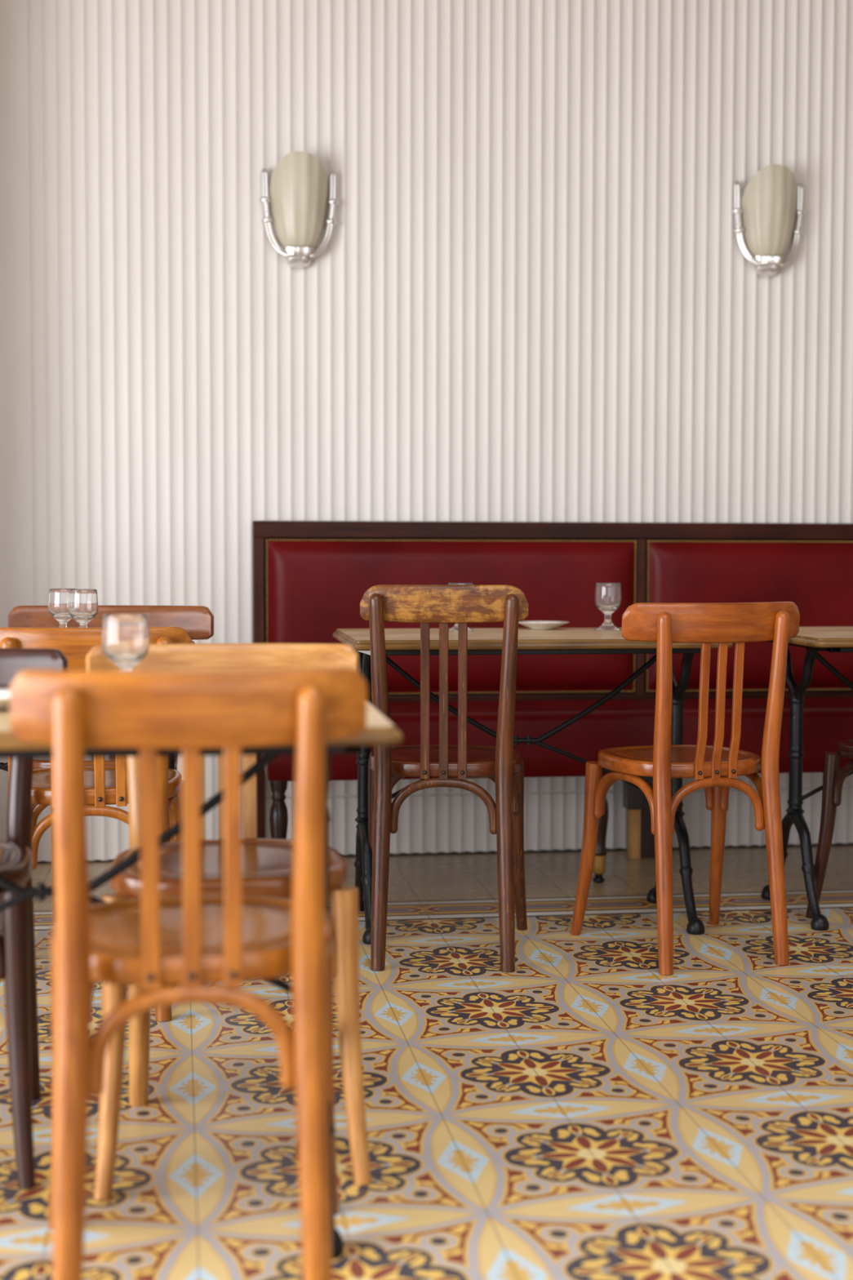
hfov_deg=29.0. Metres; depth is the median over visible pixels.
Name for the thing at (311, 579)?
banquette
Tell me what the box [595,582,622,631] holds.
goblet
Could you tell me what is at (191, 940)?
bistro chair
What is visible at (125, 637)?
goblet
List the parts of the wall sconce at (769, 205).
arm, lamp shade, arm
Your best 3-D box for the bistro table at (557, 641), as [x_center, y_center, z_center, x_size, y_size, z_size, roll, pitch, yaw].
[0.237,0.342,4.092,0.898,0.717,0.580,0,3,-8]
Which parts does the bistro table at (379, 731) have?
under frame, leg frame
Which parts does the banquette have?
turned leg, rail, nail trim, turned leg, rail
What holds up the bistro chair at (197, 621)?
on the floor
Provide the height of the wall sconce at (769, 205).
0.321 m
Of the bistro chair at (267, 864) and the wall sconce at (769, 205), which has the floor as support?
the bistro chair at (267, 864)
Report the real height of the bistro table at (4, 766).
0.712 m
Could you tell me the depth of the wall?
4.90 m
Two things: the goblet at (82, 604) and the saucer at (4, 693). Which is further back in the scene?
the goblet at (82, 604)
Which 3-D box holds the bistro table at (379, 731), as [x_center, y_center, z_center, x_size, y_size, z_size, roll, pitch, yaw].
[-0.514,0.445,2.270,0.904,0.704,0.575,0,3,-8]
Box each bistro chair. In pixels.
[0,626,191,1021]
[0,648,67,1189]
[8,604,213,922]
[8,666,366,1279]
[85,643,371,1199]
[360,584,528,972]
[570,601,799,974]
[805,738,852,918]
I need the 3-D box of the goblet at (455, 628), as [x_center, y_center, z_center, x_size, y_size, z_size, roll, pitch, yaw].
[0.086,-0.084,4.175,0.069,0.121,0.069,0,3,-8]
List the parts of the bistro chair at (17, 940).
seat, leg, leg, rail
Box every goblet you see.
[48,588,76,627]
[67,589,97,627]
[102,613,149,671]
[448,582,473,631]
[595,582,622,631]
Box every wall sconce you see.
[259,151,337,268]
[731,164,805,277]
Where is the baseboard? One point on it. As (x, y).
(849, 843)
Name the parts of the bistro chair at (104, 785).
leg, seat, rail, leg, leg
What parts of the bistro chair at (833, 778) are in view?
leg, seat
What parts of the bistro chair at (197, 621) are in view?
leg, seat, rail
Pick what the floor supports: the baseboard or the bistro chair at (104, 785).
the bistro chair at (104, 785)
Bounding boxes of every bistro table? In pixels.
[0,640,195,986]
[0,700,402,1260]
[333,627,733,944]
[761,626,852,930]
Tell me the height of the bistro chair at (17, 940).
0.763 m
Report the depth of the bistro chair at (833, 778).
4.08 m
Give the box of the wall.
[0,0,852,862]
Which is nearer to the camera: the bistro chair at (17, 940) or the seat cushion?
the bistro chair at (17, 940)
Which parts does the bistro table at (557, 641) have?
leg frame, under frame, leg frame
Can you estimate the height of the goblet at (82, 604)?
0.119 m
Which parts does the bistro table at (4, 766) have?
leg frame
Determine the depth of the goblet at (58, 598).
3.76 m
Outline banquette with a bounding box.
[252,520,852,883]
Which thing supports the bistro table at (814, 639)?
on the floor
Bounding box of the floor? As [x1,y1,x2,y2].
[0,844,852,1279]
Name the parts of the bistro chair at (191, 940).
leg, leg, rail, seat, leg, leg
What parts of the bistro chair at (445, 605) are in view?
leg, leg, rail, seat, leg, leg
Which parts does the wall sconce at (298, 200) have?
arm, lamp shade, arm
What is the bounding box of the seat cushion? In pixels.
[261,697,852,781]
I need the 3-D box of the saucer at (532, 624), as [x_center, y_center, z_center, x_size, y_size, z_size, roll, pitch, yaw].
[0.301,-0.038,4.287,0.144,0.019,0.144,0,3,-8]
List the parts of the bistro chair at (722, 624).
leg, leg, seat, rail, leg, leg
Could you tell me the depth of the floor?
2.73 m
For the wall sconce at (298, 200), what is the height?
0.321 m
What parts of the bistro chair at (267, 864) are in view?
leg, leg, rail, seat, leg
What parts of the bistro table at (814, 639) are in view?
leg frame, under frame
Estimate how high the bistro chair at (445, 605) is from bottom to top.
0.849 m
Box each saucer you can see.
[0,688,9,711]
[518,620,568,629]
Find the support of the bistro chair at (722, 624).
on the floor
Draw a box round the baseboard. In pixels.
[37,842,852,863]

